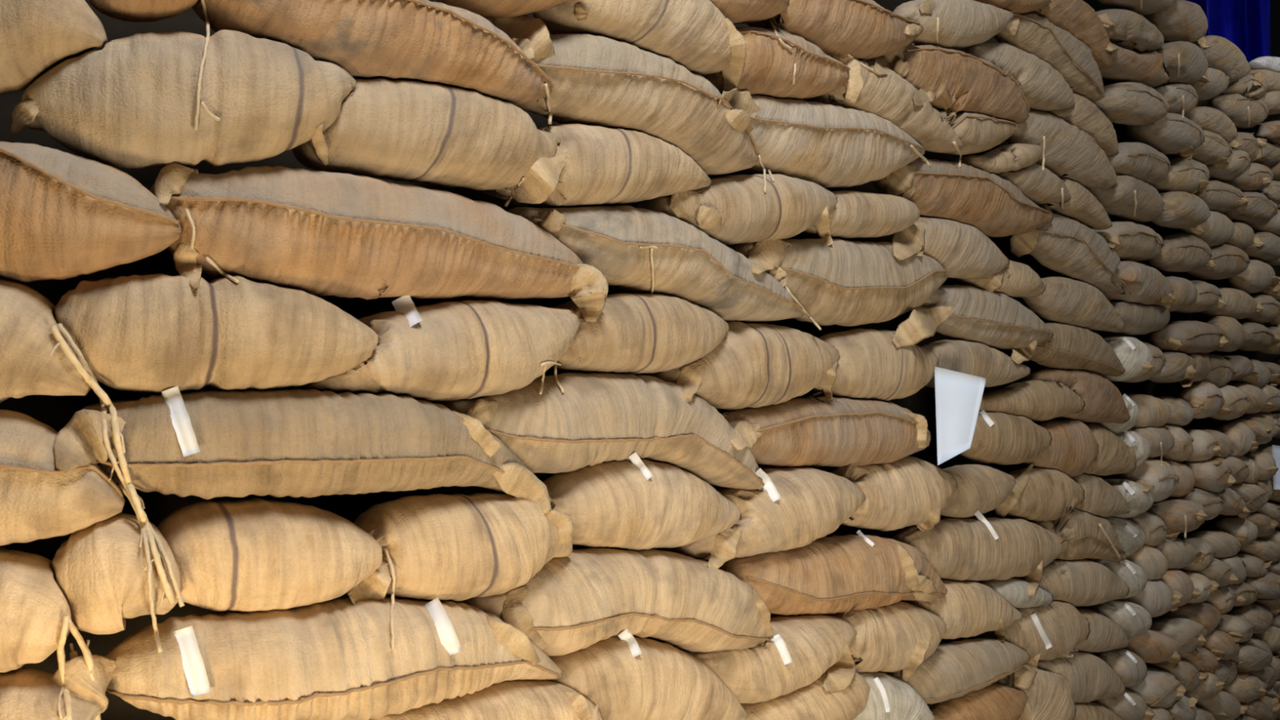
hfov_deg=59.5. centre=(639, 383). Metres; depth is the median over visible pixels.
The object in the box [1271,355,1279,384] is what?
sack
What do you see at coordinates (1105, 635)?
sack
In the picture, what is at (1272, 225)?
sack
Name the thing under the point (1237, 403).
sack
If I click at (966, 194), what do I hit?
sack
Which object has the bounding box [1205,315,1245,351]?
sack
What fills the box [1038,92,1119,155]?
sack
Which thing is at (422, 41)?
sack
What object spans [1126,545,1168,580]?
sack
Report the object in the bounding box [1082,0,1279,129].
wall
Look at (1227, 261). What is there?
sack
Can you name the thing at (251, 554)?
sack
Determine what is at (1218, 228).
sack
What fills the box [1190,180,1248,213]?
sack
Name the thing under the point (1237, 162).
sack
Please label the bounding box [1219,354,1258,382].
sack
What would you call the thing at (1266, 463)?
sack
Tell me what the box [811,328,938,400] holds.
sack
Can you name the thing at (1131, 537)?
sack
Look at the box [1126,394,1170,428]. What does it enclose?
sack
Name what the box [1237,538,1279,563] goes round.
sack
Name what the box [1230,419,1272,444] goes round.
sack
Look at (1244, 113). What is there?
sack
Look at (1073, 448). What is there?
sack
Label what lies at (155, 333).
sack
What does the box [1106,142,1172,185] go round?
sack
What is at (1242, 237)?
sack
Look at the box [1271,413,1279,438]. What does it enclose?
sack
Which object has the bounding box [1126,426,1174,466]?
sack
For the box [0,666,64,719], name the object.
sack
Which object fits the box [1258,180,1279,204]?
sack
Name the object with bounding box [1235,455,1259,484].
sack
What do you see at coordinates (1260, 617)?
sack
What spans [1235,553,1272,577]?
sack
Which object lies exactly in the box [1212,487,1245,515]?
sack
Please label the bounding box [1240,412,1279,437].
sack
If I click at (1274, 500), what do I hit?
sack
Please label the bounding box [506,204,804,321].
sack
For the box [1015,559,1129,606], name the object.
sack
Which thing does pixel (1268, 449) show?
sack
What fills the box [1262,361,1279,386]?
sack
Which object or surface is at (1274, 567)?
sack
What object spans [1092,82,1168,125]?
sack
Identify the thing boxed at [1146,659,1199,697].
sack
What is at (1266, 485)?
sack
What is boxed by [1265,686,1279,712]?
sack
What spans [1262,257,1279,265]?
sack
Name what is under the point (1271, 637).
sack
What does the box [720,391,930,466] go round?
sack
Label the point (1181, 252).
sack
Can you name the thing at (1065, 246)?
sack
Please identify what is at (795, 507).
sack
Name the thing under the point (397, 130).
sack
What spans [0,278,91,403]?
sack
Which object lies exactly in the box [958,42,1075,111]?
sack
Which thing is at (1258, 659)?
sack
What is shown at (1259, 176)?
sack
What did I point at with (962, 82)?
sack
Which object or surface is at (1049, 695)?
sack
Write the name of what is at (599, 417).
sack
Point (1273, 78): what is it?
sack
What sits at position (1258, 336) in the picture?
sack
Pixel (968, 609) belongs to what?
sack
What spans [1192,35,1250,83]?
sack
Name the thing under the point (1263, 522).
sack
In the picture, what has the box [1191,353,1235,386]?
sack
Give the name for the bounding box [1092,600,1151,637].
sack
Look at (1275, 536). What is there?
sack
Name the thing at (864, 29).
sack
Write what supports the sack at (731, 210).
on the sack at (637, 251)
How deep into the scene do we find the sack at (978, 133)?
3.89 m
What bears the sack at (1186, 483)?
on the sack at (1178, 515)
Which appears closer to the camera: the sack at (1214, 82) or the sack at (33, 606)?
the sack at (33, 606)
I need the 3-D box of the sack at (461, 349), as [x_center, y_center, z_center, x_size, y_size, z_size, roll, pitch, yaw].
[-0.373,-0.069,2.225,0.618,0.207,0.202,0,0,-42]
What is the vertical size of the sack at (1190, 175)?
0.213 m
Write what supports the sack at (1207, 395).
on the sack at (1182, 413)
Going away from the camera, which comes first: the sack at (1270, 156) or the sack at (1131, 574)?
the sack at (1131, 574)
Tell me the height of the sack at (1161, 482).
0.216 m
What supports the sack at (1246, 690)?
on the sack at (1259, 708)
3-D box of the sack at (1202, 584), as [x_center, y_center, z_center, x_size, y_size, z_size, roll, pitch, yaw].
[3.004,1.120,6.123,0.225,0.171,0.486,0,0,37]
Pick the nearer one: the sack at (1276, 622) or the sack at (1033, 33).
the sack at (1033, 33)
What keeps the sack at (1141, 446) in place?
on the sack at (1139, 501)
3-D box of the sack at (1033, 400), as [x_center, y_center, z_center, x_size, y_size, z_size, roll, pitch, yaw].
[1.525,0.065,4.393,0.864,0.163,0.141,0,0,-44]
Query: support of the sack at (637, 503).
on the sack at (586, 597)
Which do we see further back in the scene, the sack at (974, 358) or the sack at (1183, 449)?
the sack at (1183, 449)
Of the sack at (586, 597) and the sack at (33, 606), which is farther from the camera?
the sack at (586, 597)
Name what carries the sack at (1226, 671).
on the sack at (1246, 690)
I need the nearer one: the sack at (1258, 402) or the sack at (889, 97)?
the sack at (889, 97)
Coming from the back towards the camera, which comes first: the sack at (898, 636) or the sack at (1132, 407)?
the sack at (1132, 407)
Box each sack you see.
[0,0,107,94]
[0,141,182,281]
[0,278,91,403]
[0,409,124,546]
[0,546,71,672]
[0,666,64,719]
[11,29,356,168]
[49,597,562,719]
[52,512,180,634]
[53,386,555,514]
[54,273,381,392]
[87,0,198,22]
[149,162,608,321]
[156,497,395,649]
[191,0,553,130]
[291,78,560,190]
[295,295,580,401]
[353,492,573,600]
[368,679,602,719]
[433,372,764,490]
[436,0,567,18]
[450,547,773,656]
[481,123,711,208]
[492,14,759,174]
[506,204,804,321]
[532,0,731,75]
[539,293,728,394]
[542,452,742,550]
[545,628,746,719]
[635,155,837,245]
[643,320,839,409]
[665,466,866,568]
[681,614,857,703]
[701,17,850,99]
[709,0,790,24]
[716,87,930,187]
[719,529,946,616]
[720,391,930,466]
[728,238,947,330]
[740,641,870,719]
[746,0,923,60]
[801,191,920,246]
[803,53,963,167]
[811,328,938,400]
[824,601,946,682]
[829,456,957,533]
[853,671,935,719]
[871,157,1053,236]
[873,43,1030,124]
[880,216,1009,279]
[887,638,1030,704]
[891,284,1053,349]
[891,510,1068,595]
[893,0,1013,48]
[900,579,1022,641]
[912,88,1018,155]
[920,339,1031,388]
[929,683,1027,719]
[940,464,1016,517]
[953,143,1043,173]
[955,260,1045,297]
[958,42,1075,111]
[959,409,1052,464]
[973,0,1051,13]
[977,577,1054,608]
[978,379,1085,421]
[983,601,1090,661]
[991,163,1071,204]
[992,462,1084,521]
[993,13,1104,102]
[993,653,1076,719]
[1005,109,1118,188]
[1009,203,1130,294]
[1009,322,1125,376]
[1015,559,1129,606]
[1021,275,1124,332]
[1022,368,1130,423]
[1022,420,1098,476]
[1026,0,1111,69]
[1026,508,1127,561]
[1037,651,1125,702]
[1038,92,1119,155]
[1044,177,1112,230]
[1070,473,1130,516]
[1072,701,1122,719]
[1074,608,1128,652]
[1082,335,1153,381]
[1084,173,1164,222]
[1084,422,1137,475]
[1085,393,1139,433]
[1090,559,1147,599]
[1091,688,1147,719]
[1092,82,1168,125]
[1092,221,1164,261]
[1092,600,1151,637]
[1094,648,1147,687]
[1095,8,1164,52]
[1097,0,1177,15]
[1099,40,1169,87]
[1101,261,1173,309]
[1101,516,1146,556]
[1102,479,1154,518]
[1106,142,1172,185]
[1107,299,1169,335]
[1111,579,1181,617]
[1114,430,1151,466]
[1117,458,1179,502]
[1117,511,1181,546]
[1120,341,1166,382]
[1121,629,1181,663]
[1124,112,1205,159]
[1125,666,1182,719]
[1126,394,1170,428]
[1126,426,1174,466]
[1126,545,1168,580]
[1142,0,1208,44]
[1145,499,1207,537]
[1146,233,1212,271]
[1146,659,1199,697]
[1147,320,1228,353]
[1148,351,1196,386]
[1149,617,1206,666]
[1150,40,1208,84]
[1151,83,1199,118]
[1151,157,1210,193]
[1151,191,1210,228]
[1151,707,1175,719]
[1152,537,1205,569]
[1155,395,1204,426]
[1156,424,1193,461]
[1157,569,1194,606]
[1158,601,1221,648]
[1162,459,1195,497]
[1162,694,1197,719]
[1165,275,1197,311]
[1168,488,1226,520]
[1169,130,1232,169]
[1173,210,1235,246]
[1174,280,1222,313]
[1177,382,1224,418]
[1177,558,1233,592]
[1179,647,1218,680]
[1180,537,1216,571]
[1182,457,1231,493]
[1182,570,1213,603]
[1183,106,1238,143]
[1183,671,1225,701]
[1184,352,1212,381]
[1184,429,1221,462]
[1185,244,1250,279]
[1186,530,1240,558]
[1190,67,1230,101]
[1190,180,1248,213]
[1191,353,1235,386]
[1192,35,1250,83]
[1194,706,1217,719]
[1195,690,1241,719]
[1198,287,1257,319]
[1201,630,1239,660]
[1202,429,1234,464]
[1204,585,1237,613]
[1205,150,1251,181]
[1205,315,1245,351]
[1206,93,1268,128]
[1209,385,1250,420]
[1211,517,1257,545]
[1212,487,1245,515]
[1213,613,1254,642]
[1213,659,1248,687]
[1214,422,1259,457]
[1216,555,1246,585]
[1217,74,1267,100]
[1219,190,1277,223]
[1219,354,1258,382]
[1220,162,1275,191]
[1222,222,1254,250]
[1222,456,1249,486]
[1222,673,1266,714]
[1226,582,1259,606]
[1226,602,1279,633]
[1227,259,1279,293]
[1228,132,1262,161]
[1228,482,1268,518]
[1228,512,1275,537]
[1229,358,1279,388]
[1229,382,1267,413]
[1229,644,1271,678]
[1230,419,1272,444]
[1234,715,1257,719]
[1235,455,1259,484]
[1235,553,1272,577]
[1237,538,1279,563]
[1238,322,1279,351]
[1238,636,1279,662]
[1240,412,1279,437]
[1240,695,1279,719]
[1241,294,1279,323]
[1243,231,1279,260]
[1243,449,1278,480]
[1243,572,1279,599]
[1245,208,1279,236]
[1248,69,1279,92]
[1249,666,1277,698]
[1250,132,1279,166]
[1252,625,1279,650]
[1253,480,1279,500]
[1253,502,1279,528]
[1253,596,1279,615]
[1254,90,1279,115]
[1254,120,1279,146]
[1254,276,1279,301]
[1256,530,1279,544]
[1257,326,1279,354]
[1257,446,1272,456]
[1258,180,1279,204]
[1259,384,1279,412]
[1262,113,1279,123]
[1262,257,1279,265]
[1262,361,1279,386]
[1263,315,1279,328]
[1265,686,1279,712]
[1266,560,1279,575]
[1267,161,1279,181]
[1267,476,1279,508]
[1267,655,1279,679]
[1270,387,1279,413]
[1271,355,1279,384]
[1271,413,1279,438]
[1271,613,1279,627]
[1271,680,1279,694]
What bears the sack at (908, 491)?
on the sack at (981, 548)
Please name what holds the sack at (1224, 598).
on the sack at (1205, 614)
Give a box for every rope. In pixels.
[49,323,184,653]
[57,615,101,719]
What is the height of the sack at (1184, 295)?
0.189 m
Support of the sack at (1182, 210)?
on the sack at (1181, 252)
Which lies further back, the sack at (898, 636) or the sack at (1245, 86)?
the sack at (1245, 86)
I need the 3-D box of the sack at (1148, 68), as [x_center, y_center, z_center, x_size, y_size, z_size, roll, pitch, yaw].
[2.295,-1.530,5.313,0.226,0.223,1.074,0,0,40]
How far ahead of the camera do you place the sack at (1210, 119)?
6.21 m
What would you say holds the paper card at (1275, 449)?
attached to the sack at (1266, 485)
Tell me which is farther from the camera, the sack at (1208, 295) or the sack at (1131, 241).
the sack at (1208, 295)
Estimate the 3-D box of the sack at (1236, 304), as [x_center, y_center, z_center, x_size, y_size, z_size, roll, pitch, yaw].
[3.539,-0.485,6.774,0.216,0.200,0.915,0,0,41]
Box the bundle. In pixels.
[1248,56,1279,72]
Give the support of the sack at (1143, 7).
on the sack at (1120, 24)
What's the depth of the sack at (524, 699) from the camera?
2.25 m
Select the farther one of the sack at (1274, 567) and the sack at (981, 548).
the sack at (1274, 567)
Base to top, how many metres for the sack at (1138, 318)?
0.188 m
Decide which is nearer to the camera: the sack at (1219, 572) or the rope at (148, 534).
the rope at (148, 534)
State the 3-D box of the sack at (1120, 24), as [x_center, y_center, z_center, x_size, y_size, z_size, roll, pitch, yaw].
[2.274,-1.653,5.275,0.215,0.214,0.820,0,0,43]
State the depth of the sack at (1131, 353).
5.17 m
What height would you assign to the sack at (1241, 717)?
0.236 m
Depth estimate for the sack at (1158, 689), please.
5.48 m
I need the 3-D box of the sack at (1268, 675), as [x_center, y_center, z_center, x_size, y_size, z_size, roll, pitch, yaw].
[3.991,1.909,7.320,0.263,0.200,0.811,0,0,35]
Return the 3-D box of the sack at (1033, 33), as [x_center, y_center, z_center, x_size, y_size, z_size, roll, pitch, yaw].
[1.671,-1.343,4.559,0.154,0.244,1.018,0,0,43]
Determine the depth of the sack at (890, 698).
3.44 m
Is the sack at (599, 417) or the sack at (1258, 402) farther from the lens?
the sack at (1258, 402)
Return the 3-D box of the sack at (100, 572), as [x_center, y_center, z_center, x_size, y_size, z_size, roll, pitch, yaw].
[-0.868,0.312,1.848,0.229,0.198,0.190,0,0,0]
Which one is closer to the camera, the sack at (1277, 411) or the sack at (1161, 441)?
the sack at (1161, 441)
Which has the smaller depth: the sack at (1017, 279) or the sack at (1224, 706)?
the sack at (1017, 279)
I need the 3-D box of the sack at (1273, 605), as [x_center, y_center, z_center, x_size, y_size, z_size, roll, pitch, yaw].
[4.264,1.480,7.652,0.239,0.212,0.693,0,0,42]
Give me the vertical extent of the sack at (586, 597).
0.312 m
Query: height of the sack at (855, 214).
0.199 m
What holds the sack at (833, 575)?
on the sack at (898, 636)
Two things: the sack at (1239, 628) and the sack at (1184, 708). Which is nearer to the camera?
the sack at (1184, 708)
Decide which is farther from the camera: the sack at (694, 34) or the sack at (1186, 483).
the sack at (1186, 483)
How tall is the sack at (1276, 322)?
0.187 m
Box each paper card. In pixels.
[934,366,986,465]
[1271,444,1279,489]
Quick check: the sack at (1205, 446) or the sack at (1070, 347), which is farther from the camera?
the sack at (1205, 446)
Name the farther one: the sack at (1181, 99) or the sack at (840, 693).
the sack at (1181, 99)
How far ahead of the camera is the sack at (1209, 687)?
6.17 m
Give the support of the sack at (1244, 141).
on the sack at (1237, 162)
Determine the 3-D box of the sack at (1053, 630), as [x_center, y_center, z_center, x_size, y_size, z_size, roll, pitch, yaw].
[1.596,0.992,4.472,0.148,0.256,0.745,0,0,43]
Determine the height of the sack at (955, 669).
0.195 m
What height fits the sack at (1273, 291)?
0.178 m
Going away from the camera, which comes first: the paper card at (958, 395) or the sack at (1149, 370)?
the paper card at (958, 395)
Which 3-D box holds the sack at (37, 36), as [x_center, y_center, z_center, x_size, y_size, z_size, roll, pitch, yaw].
[-1.051,-0.568,1.800,0.385,0.208,0.215,0,0,0]
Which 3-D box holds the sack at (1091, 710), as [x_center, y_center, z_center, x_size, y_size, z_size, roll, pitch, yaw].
[1.938,1.463,4.868,0.142,0.269,0.830,0,0,45]
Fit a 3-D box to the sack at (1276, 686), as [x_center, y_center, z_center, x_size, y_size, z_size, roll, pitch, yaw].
[4.565,2.105,7.985,0.228,0.272,0.850,0,0,43]
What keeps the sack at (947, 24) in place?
on the sack at (962, 82)
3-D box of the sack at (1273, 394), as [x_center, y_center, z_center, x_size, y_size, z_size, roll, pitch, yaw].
[4.160,0.097,7.493,0.547,0.191,0.210,0,0,-44]
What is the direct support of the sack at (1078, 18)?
on the sack at (1033, 33)
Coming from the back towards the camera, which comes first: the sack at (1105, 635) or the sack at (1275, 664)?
the sack at (1275, 664)
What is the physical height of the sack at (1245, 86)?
0.206 m
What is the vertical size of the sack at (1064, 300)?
0.212 m
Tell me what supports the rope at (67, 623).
on the sack at (26, 693)
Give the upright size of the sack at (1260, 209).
0.244 m
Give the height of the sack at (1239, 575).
0.205 m
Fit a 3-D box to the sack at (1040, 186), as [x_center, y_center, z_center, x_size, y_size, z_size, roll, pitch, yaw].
[1.511,-0.789,4.379,0.143,0.160,0.640,0,0,45]
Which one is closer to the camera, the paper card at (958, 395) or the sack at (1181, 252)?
the paper card at (958, 395)
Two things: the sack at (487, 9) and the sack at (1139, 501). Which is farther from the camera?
the sack at (1139, 501)
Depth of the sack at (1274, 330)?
7.53 m
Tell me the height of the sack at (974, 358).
0.173 m
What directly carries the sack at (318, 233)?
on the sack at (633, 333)
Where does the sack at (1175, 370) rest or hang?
on the sack at (1182, 413)
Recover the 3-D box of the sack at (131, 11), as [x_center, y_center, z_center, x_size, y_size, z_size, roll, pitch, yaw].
[-0.820,-0.684,1.867,0.247,0.149,0.186,0,0,0]
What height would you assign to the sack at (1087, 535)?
0.294 m
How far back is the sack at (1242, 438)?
6.75 m
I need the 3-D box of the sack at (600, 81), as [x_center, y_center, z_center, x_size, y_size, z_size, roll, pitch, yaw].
[-0.021,-0.664,2.636,0.214,0.271,0.885,0,0,43]
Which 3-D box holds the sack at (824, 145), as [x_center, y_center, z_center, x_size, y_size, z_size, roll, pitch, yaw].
[0.518,-0.696,3.244,0.206,0.251,1.244,0,0,40]
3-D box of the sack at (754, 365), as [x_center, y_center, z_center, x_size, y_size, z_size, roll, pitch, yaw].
[0.280,-0.048,2.985,0.221,0.234,0.754,0,0,41]
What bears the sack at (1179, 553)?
on the sack at (1183, 588)
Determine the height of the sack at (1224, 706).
0.266 m
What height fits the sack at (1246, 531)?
0.174 m
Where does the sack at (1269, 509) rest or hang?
on the sack at (1275, 536)
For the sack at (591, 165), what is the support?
on the sack at (318, 233)
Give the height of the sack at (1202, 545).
0.185 m
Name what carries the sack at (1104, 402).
on the sack at (1114, 456)
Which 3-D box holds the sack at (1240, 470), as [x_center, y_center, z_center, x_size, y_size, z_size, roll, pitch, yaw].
[3.465,0.523,6.686,0.255,0.182,0.765,0,0,36]
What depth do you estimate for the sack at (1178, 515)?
5.78 m
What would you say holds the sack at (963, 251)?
on the sack at (995, 320)
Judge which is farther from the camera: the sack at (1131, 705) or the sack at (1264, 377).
the sack at (1264, 377)
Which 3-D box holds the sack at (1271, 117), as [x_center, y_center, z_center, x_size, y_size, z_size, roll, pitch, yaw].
[4.688,-1.888,8.075,0.202,0.284,1.052,0,0,45]
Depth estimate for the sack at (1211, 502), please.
6.20 m
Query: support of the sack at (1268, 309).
on the sack at (1258, 336)
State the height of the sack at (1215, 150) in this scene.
0.183 m
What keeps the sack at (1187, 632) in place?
on the sack at (1184, 671)
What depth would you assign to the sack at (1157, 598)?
5.49 m
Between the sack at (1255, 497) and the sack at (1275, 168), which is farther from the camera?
the sack at (1275, 168)
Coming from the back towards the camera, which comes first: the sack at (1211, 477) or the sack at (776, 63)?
the sack at (1211, 477)
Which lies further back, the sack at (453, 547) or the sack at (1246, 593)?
the sack at (1246, 593)
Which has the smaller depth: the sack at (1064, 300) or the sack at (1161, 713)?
the sack at (1064, 300)
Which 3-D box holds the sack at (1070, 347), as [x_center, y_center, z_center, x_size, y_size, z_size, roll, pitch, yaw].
[1.744,-0.142,4.649,0.162,0.218,1.307,0,0,40]
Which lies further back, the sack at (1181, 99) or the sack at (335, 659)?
the sack at (1181, 99)
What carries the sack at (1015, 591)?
on the sack at (1053, 630)
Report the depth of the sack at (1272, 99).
7.27 m
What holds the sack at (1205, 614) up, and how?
on the sack at (1187, 632)
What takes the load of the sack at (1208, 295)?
on the sack at (1180, 336)
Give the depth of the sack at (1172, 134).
5.56 m
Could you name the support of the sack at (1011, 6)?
on the sack at (947, 24)
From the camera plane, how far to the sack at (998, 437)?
4.10 m
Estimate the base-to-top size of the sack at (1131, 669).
0.210 m
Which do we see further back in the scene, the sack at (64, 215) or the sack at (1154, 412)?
the sack at (1154, 412)
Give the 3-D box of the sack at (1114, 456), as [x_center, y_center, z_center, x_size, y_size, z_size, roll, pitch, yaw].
[2.055,0.292,5.012,0.147,0.237,0.692,0,0,44]
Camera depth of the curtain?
11.00 m
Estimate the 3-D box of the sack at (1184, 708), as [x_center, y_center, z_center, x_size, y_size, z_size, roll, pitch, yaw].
[2.799,1.720,5.900,0.229,0.202,0.575,0,0,44]
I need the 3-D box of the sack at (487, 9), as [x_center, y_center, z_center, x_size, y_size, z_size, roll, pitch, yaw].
[-0.266,-0.841,2.351,0.321,0.158,0.201,0,0,-41]
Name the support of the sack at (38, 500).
on the sack at (33, 606)
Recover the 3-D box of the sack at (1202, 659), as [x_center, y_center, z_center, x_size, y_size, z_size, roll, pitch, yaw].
[3.095,1.544,6.279,0.220,0.208,0.601,0,0,35]
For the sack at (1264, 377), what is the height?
0.203 m
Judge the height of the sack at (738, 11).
0.152 m
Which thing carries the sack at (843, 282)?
on the sack at (870, 366)
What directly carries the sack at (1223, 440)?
on the sack at (1211, 477)
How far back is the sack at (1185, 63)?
5.67 m
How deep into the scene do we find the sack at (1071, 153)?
4.56 m
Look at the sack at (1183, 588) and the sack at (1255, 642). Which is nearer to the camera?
the sack at (1183, 588)
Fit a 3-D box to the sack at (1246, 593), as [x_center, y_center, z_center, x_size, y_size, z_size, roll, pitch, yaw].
[3.702,1.310,7.000,0.559,0.181,0.237,0,0,-44]
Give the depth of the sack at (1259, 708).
7.10 m
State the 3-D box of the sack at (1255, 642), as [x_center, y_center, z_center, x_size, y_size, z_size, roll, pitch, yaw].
[4.136,1.760,7.486,0.186,0.279,0.958,0,0,36]
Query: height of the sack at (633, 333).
0.237 m
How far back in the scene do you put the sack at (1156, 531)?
5.51 m
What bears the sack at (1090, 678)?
on the sack at (1091, 710)
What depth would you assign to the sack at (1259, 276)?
7.01 m
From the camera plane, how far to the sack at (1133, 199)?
5.18 m
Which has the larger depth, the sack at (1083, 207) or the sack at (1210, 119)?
the sack at (1210, 119)
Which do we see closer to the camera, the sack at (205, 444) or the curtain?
the sack at (205, 444)
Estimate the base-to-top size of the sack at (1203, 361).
0.183 m
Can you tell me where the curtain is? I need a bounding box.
[1185,0,1270,98]
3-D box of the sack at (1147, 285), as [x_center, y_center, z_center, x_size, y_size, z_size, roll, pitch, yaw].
[2.351,-0.472,5.329,0.211,0.208,0.916,0,0,43]
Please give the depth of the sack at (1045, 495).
4.36 m
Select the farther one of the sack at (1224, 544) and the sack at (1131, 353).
the sack at (1224, 544)
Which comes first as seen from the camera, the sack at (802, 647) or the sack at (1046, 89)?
the sack at (802, 647)
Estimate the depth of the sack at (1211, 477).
6.18 m
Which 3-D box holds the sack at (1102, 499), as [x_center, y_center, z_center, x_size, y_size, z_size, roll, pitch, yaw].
[1.981,0.490,4.922,0.143,0.216,0.736,0,0,44]
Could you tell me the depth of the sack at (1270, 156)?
7.21 m
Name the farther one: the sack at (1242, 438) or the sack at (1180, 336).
the sack at (1242, 438)
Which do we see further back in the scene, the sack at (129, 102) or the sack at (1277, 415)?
the sack at (1277, 415)
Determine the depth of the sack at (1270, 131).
7.21 m
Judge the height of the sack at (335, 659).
0.238 m
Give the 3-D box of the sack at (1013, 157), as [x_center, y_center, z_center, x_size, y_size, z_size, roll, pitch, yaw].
[1.354,-0.844,4.190,0.520,0.163,0.140,0,0,-44]
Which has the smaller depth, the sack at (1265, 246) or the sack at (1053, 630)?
the sack at (1053, 630)
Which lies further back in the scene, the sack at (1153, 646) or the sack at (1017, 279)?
the sack at (1153, 646)
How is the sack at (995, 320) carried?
on the sack at (974, 358)
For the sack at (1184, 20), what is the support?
on the sack at (1185, 63)
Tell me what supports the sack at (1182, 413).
on the sack at (1183, 449)
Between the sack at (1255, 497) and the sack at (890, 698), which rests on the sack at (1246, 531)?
the sack at (1255, 497)
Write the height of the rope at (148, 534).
0.532 m
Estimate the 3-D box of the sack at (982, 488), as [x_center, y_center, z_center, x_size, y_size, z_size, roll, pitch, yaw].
[1.175,0.379,3.990,0.563,0.188,0.142,0,0,-43]
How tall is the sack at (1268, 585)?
0.195 m
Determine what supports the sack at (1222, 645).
on the sack at (1226, 671)

